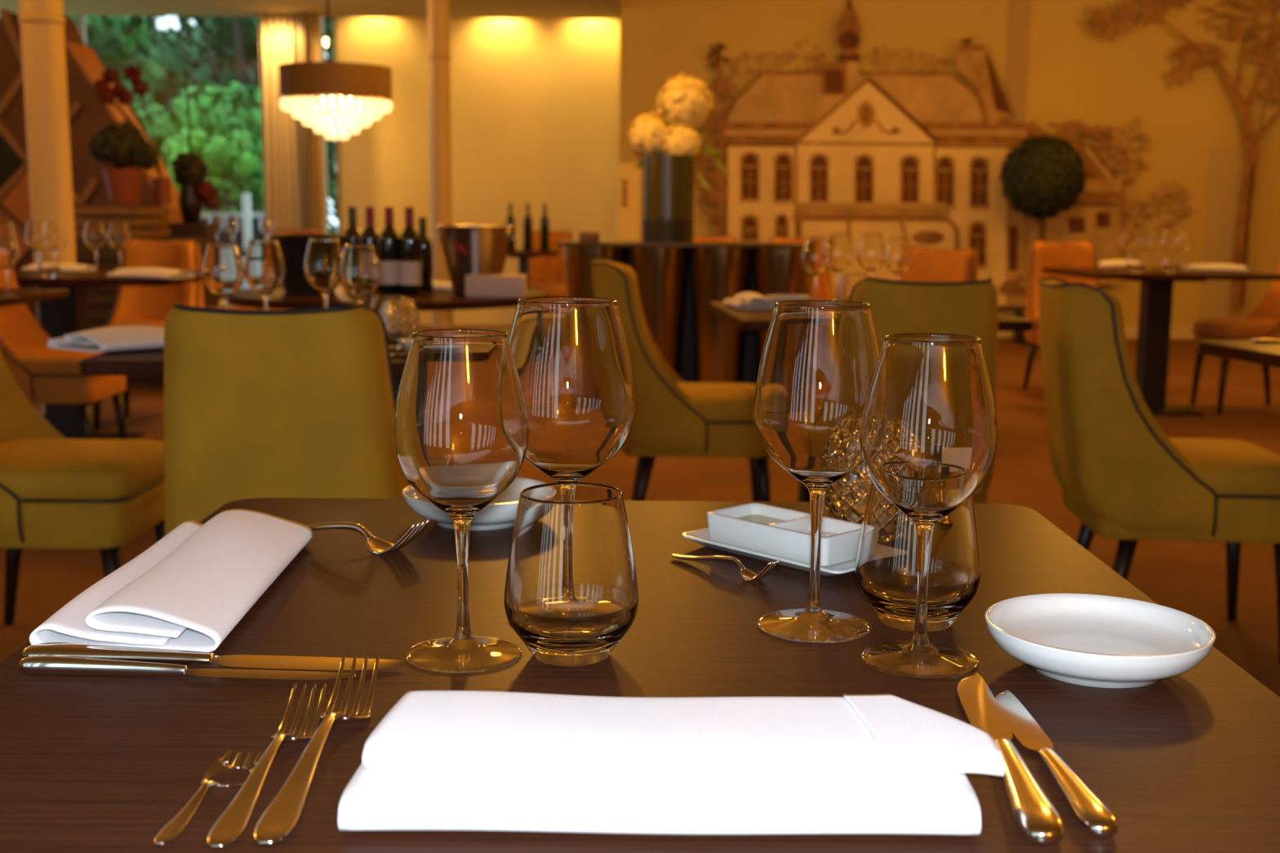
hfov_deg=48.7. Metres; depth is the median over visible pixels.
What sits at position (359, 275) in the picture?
wine glass
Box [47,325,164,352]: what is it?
folded napkin
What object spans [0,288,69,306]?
dining table
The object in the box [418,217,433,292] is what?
wine bottle
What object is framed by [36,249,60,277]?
water tumbler
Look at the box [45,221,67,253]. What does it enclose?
bowl
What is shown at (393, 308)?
water tumbler
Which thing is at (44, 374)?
dining chair
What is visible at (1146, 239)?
bowl
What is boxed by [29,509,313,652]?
folded napkin
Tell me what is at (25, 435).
chair back
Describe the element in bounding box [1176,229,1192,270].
wine glass
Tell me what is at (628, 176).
box
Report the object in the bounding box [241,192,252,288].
post
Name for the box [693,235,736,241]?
dining chair
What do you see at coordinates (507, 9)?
ceiling
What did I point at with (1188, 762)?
dining table
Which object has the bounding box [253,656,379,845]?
fork
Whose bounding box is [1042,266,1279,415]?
dining table
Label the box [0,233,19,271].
bowl
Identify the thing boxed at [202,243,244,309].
wine glass
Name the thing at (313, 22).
curtain
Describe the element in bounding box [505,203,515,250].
wine bottle
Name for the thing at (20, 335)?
chair back
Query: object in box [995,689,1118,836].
knife
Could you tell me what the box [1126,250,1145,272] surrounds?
water tumbler
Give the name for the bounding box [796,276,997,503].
dining chair
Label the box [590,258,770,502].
dining chair
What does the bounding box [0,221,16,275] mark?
wine glass
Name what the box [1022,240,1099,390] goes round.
dining chair
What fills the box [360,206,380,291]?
wine bottle
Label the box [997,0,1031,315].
trim
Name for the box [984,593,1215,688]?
bowl
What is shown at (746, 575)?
fork
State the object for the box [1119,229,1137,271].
wine glass
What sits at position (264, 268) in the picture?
wine glass
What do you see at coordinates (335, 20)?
window
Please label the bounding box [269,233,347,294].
ice bucket
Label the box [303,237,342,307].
wine glass
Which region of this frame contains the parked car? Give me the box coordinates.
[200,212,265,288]
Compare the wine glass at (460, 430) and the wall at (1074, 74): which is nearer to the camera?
the wine glass at (460, 430)
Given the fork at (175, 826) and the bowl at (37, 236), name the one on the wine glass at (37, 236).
the bowl at (37, 236)
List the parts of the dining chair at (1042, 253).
leg, seat, seat, backrest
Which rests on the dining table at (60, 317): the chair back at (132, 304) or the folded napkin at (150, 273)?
the folded napkin at (150, 273)
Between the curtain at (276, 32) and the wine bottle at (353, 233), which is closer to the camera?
the wine bottle at (353, 233)
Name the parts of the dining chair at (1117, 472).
leg, leg, backrest, seat, seat, leg, leg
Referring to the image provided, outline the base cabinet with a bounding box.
[75,236,208,388]
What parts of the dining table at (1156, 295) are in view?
plate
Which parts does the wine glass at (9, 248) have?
stem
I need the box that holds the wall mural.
[693,0,1279,311]
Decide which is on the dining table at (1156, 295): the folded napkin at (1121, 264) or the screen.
the folded napkin at (1121, 264)
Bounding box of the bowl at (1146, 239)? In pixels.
[1137,229,1155,254]
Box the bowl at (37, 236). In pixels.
[25,222,48,254]
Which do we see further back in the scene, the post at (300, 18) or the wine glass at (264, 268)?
the post at (300, 18)
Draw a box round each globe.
[404,297,419,337]
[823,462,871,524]
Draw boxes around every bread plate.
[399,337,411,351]
[402,477,546,530]
[765,294,811,302]
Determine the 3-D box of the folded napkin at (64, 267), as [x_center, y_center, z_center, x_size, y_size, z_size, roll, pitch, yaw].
[-2.650,-0.729,6.465,0.327,0.033,0.148,3,9,16]
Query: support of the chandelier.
hanging from the ceiling
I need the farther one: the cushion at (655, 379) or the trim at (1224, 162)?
the trim at (1224, 162)
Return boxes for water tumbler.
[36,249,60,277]
[370,294,410,349]
[503,482,638,666]
[838,273,866,301]
[855,482,981,631]
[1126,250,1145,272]
[1160,250,1179,272]
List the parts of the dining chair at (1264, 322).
leg, seat, leg, seat, leg, backrest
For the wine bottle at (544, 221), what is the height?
0.336 m
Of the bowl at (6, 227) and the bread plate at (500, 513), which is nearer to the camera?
the bread plate at (500, 513)
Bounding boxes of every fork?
[153,751,262,844]
[206,683,326,848]
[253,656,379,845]
[305,519,429,555]
[670,553,779,582]
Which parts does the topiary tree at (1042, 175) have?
pot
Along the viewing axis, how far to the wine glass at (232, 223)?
9.82 m
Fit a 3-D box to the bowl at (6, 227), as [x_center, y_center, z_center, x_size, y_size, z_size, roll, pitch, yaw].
[-2.718,-0.809,6.051,0.093,0.137,0.093,0,9,0]
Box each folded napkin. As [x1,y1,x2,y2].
[22,262,95,271]
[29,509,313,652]
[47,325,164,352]
[106,267,194,279]
[337,690,1005,835]
[432,280,453,290]
[723,292,774,309]
[1097,260,1126,267]
[1183,263,1248,271]
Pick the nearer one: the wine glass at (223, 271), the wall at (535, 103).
the wine glass at (223, 271)
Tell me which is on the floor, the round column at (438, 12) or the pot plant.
the round column at (438, 12)
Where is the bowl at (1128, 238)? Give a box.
[1119,229,1137,253]
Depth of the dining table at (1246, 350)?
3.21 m
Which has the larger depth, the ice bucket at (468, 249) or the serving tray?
the ice bucket at (468, 249)
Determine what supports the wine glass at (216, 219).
on the dining table at (242, 251)
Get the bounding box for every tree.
[0,15,260,113]
[66,14,166,117]
[142,15,337,197]
[323,17,337,234]
[999,134,1087,345]
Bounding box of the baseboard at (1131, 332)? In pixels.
[997,326,1195,338]
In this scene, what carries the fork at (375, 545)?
on the dining table at (1188, 762)
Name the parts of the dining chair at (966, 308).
leg, seat, backrest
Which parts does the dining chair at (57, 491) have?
backrest, leg, seat, seat, leg, leg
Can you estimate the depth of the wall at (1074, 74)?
11.68 m
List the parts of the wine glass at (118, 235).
stem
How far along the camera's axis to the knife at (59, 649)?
0.92 m
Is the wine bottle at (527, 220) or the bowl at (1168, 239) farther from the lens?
the wine bottle at (527, 220)
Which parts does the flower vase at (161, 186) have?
pot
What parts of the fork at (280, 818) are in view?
handle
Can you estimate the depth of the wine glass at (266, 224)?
9.82 m
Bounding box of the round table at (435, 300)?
[226,284,548,399]
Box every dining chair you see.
[0,266,127,439]
[0,350,164,625]
[93,238,204,430]
[164,301,410,535]
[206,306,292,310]
[274,227,323,234]
[515,230,572,307]
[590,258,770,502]
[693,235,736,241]
[768,235,833,300]
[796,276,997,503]
[898,246,977,282]
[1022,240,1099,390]
[1036,276,1279,663]
[1190,262,1279,414]
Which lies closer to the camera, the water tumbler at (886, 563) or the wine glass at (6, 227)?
the water tumbler at (886, 563)
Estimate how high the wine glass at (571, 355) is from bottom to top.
0.233 m
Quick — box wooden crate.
[73,204,170,238]
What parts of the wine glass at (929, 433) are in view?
stem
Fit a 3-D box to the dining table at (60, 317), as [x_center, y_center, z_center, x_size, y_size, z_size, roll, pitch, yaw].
[-2.548,-0.302,6.280,1.230,0.750,0.820,1,9,2]
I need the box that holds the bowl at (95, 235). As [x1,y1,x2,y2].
[84,221,106,253]
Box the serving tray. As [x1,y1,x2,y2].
[682,528,856,576]
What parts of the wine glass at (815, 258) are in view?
stem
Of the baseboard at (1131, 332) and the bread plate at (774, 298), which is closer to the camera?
the bread plate at (774, 298)
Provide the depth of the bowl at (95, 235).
6.21 m
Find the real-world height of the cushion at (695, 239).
0.432 m
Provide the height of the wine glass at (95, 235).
0.227 m
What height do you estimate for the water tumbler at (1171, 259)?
0.112 m
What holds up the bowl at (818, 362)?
on the wine glass at (819, 358)
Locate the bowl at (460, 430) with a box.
[392,328,528,531]
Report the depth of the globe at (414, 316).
3.09 m
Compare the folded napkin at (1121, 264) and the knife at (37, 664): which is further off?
the folded napkin at (1121, 264)
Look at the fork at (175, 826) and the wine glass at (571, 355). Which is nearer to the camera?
the fork at (175, 826)
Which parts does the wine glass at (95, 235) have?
stem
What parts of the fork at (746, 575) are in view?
handle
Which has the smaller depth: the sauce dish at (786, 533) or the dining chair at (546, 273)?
the sauce dish at (786, 533)
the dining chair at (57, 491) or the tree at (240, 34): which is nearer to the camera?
the dining chair at (57, 491)
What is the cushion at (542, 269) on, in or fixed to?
on the dining chair at (546, 273)
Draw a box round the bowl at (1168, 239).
[1159,229,1177,250]
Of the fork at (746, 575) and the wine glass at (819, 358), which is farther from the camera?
the fork at (746, 575)
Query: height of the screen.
2.261 m
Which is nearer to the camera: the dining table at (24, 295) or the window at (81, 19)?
the dining table at (24, 295)
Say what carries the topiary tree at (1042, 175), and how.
on the floor
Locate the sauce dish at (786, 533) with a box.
[706,502,862,567]
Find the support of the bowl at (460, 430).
on the wine glass at (460, 430)
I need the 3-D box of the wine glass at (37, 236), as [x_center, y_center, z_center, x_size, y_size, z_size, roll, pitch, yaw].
[-2.535,-0.747,5.958,0.092,0.227,0.092,-3,9,-19]
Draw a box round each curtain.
[258,13,299,239]
[306,13,324,233]
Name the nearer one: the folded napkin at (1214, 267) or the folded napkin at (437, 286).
the folded napkin at (437, 286)
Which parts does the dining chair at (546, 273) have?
seat, backrest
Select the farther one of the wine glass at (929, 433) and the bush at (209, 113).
the bush at (209, 113)
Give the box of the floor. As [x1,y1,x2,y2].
[0,324,1279,697]
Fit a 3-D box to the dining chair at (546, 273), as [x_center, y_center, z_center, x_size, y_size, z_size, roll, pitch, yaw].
[-0.712,-1.044,10.772,0.453,0.891,0.597,0,9,0]
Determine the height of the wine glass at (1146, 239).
0.216 m
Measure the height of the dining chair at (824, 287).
0.891 m
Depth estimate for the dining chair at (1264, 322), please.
7.59 m
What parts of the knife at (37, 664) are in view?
handle, blade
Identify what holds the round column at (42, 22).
on the floor
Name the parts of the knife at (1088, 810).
blade, handle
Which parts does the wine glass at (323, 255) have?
stem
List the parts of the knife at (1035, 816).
blade, handle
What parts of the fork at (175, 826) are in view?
handle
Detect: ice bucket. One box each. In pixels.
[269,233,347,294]
[430,224,519,294]
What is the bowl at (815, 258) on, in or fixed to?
on the wine glass at (815, 258)
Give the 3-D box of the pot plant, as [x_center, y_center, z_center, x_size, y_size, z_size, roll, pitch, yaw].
[-2.985,-1.533,8.196,0.403,0.486,0.285,0,9,0]
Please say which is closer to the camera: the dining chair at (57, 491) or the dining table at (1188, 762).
the dining table at (1188, 762)
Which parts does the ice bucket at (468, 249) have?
handle, handle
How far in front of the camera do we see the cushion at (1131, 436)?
3.26 m
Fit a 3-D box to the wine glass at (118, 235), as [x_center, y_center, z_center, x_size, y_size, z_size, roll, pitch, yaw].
[-2.245,-0.768,6.107,0.092,0.227,0.092,-8,12,-44]
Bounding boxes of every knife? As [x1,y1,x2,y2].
[18,655,355,679]
[22,642,404,670]
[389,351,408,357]
[957,672,1064,844]
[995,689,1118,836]
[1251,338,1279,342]
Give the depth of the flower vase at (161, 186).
8.50 m
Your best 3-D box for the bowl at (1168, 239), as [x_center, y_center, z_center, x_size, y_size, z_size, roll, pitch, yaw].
[2.776,-0.970,7.436,0.089,0.130,0.089,0,9,0]
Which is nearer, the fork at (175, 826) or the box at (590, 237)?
the fork at (175, 826)
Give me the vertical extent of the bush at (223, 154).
2.073 m
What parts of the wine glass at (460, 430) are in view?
stem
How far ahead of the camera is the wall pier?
12.70 m
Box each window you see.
[76,14,221,301]
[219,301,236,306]
[320,17,342,284]
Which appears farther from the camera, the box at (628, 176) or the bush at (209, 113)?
the bush at (209, 113)
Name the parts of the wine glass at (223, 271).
stem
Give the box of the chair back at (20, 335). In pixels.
[0,266,51,357]
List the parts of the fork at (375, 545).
handle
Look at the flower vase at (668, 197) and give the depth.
7.05 m
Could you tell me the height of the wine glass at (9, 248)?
0.206 m
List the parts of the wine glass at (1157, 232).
stem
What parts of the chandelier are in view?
rod, lamp shade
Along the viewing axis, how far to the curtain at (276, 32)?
12.10 m
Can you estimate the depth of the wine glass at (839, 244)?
4.55 m
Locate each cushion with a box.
[275,230,319,234]
[528,231,569,284]
[611,263,690,399]
[693,237,733,241]
[1033,242,1096,313]
[1102,289,1191,466]
[1244,262,1279,326]
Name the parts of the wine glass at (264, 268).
stem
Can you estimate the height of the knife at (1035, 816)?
0.011 m
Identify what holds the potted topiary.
on the floor
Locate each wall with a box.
[336,17,620,324]
[619,0,1279,327]
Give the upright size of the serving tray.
0.011 m
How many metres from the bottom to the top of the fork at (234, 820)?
0.020 m
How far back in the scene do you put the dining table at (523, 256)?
10.11 m
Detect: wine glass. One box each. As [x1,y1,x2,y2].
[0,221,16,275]
[0,233,19,297]
[25,222,48,276]
[45,221,67,274]
[84,221,106,273]
[107,222,130,268]
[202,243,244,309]
[208,214,222,235]
[225,215,239,243]
[243,239,284,310]
[258,215,273,239]
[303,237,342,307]
[338,244,380,303]
[392,328,528,672]
[508,297,636,482]
[752,300,879,643]
[801,236,830,300]
[826,232,852,299]
[857,232,885,277]
[859,333,998,679]
[884,236,912,279]
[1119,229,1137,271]
[1137,229,1155,271]
[1147,228,1162,269]
[1159,229,1177,271]
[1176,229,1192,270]
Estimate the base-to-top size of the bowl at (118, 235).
0.137 m
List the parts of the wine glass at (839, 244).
stem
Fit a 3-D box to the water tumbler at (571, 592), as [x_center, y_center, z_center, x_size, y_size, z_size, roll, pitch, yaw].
[-0.046,0.098,0.944,0.093,0.112,0.093,0,9,0]
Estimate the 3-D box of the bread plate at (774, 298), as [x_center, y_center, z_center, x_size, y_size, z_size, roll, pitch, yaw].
[0.469,-0.398,4.479,0.144,0.031,0.144,0,9,0]
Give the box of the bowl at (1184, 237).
[1176,229,1192,253]
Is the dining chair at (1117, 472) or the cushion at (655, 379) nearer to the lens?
the dining chair at (1117, 472)
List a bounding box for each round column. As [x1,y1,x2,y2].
[18,0,76,418]
[427,0,453,328]
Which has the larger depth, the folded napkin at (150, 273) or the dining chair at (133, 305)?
the dining chair at (133, 305)
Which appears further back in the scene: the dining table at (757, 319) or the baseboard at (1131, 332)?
the baseboard at (1131, 332)
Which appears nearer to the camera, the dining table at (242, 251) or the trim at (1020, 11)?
the dining table at (242, 251)
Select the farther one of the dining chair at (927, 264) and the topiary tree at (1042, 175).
the topiary tree at (1042, 175)
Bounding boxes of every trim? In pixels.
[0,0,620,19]
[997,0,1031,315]
[1199,146,1240,319]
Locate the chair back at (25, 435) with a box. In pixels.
[0,350,66,466]
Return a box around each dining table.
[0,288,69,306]
[0,497,1279,852]
[13,268,203,439]
[79,328,511,377]
[238,248,247,257]
[506,248,561,288]
[709,301,1033,331]
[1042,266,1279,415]
[1197,339,1279,368]
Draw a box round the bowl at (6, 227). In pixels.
[0,221,16,239]
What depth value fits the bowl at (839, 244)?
4.55 m
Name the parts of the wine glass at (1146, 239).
stem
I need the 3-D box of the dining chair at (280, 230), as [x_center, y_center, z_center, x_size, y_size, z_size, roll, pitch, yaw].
[-2.612,-1.044,10.673,0.453,0.891,0.597,0,9,0]
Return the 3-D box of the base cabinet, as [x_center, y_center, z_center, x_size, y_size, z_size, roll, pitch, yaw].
[-2.963,-0.693,8.438,0.608,0.862,0.635,0,9,0]
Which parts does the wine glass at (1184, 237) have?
stem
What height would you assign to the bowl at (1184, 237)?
0.130 m
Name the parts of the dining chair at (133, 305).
leg, leg, seat, backrest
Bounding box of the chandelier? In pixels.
[278,0,392,140]
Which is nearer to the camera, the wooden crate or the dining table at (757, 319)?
the dining table at (757, 319)
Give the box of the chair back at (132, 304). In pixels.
[109,241,195,324]
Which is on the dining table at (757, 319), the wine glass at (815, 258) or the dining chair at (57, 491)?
the wine glass at (815, 258)
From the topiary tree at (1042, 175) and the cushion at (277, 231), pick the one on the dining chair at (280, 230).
the cushion at (277, 231)
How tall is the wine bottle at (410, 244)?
0.300 m
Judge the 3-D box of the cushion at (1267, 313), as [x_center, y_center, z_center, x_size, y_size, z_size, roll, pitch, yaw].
[3.437,-0.737,7.572,0.317,0.432,0.399,0,9,0]
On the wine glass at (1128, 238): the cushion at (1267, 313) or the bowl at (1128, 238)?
the bowl at (1128, 238)
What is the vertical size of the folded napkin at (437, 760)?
0.033 m
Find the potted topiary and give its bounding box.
[166,67,220,306]
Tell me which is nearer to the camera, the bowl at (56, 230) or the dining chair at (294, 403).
the dining chair at (294, 403)
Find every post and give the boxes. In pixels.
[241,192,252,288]
[294,13,311,229]
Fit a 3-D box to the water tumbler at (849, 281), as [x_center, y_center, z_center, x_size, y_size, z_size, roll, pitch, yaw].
[0.643,-0.402,4.251,0.090,0.112,0.090,0,9,0]
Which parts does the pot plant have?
pot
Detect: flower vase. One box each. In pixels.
[93,65,171,204]
[626,73,729,242]
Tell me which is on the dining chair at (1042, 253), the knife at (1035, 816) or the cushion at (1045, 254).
the cushion at (1045, 254)
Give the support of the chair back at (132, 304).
on the dining chair at (133, 305)
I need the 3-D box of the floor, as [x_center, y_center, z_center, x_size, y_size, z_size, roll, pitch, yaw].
[-0.202,0.265,5.504,12.800,0.100,15.600,0,9,0]
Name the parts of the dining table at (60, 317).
plate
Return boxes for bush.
[131,80,264,212]
[162,127,264,213]
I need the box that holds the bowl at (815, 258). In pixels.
[801,236,830,279]
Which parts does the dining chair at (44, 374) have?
backrest, seat, seat, leg, leg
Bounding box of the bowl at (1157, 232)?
[1150,228,1162,253]
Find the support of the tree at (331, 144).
on the ground
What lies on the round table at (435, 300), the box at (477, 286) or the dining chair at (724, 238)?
the box at (477, 286)
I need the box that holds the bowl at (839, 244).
[826,232,852,275]
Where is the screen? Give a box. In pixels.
[0,8,182,322]
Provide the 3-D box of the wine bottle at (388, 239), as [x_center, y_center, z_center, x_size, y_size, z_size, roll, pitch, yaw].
[-0.869,-0.611,4.915,0.076,0.300,0.076,0,9,0]
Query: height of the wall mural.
2.716 m
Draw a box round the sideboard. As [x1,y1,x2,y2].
[556,240,813,384]
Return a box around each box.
[465,274,526,297]
[578,231,599,242]
[617,163,640,240]
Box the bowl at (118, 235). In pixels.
[107,222,130,253]
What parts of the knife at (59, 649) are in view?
handle, blade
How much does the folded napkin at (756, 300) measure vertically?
0.045 m
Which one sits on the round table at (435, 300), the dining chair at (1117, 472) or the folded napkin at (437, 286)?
the folded napkin at (437, 286)
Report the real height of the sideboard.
0.889 m
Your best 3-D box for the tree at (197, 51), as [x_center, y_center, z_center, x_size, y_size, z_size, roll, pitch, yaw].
[-10.272,-5.599,28.572,7.293,5.505,4.681,1,9,2]
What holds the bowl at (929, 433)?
on the wine glass at (929, 433)
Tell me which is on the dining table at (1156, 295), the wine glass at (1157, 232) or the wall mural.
the wine glass at (1157, 232)
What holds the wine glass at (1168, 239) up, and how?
on the dining table at (1156, 295)
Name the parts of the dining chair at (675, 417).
leg, leg, backrest, seat, seat, leg, leg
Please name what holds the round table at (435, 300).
on the floor
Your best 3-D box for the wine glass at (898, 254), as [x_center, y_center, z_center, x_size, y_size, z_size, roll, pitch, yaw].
[0.832,-0.501,4.559,0.088,0.216,0.088,6,10,32]
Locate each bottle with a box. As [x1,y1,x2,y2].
[342,206,361,252]
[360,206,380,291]
[378,206,399,294]
[399,207,422,295]
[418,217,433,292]
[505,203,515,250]
[523,203,532,250]
[540,203,549,250]
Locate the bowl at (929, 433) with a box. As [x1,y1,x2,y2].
[859,333,998,536]
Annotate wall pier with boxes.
[293,16,328,234]
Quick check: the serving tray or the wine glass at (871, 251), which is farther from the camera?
the wine glass at (871, 251)
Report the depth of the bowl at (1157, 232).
7.64 m
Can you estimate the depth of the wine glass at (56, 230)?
6.12 m
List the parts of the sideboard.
panel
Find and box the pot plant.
[87,119,159,204]
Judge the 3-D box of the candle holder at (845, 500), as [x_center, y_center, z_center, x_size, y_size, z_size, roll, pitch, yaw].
[0.214,0.049,1.299,0.096,0.106,0.096,-1,9,-11]
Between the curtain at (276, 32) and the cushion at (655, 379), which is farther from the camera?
the curtain at (276, 32)
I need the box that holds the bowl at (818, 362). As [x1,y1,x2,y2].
[752,300,879,500]
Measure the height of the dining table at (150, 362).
0.750 m

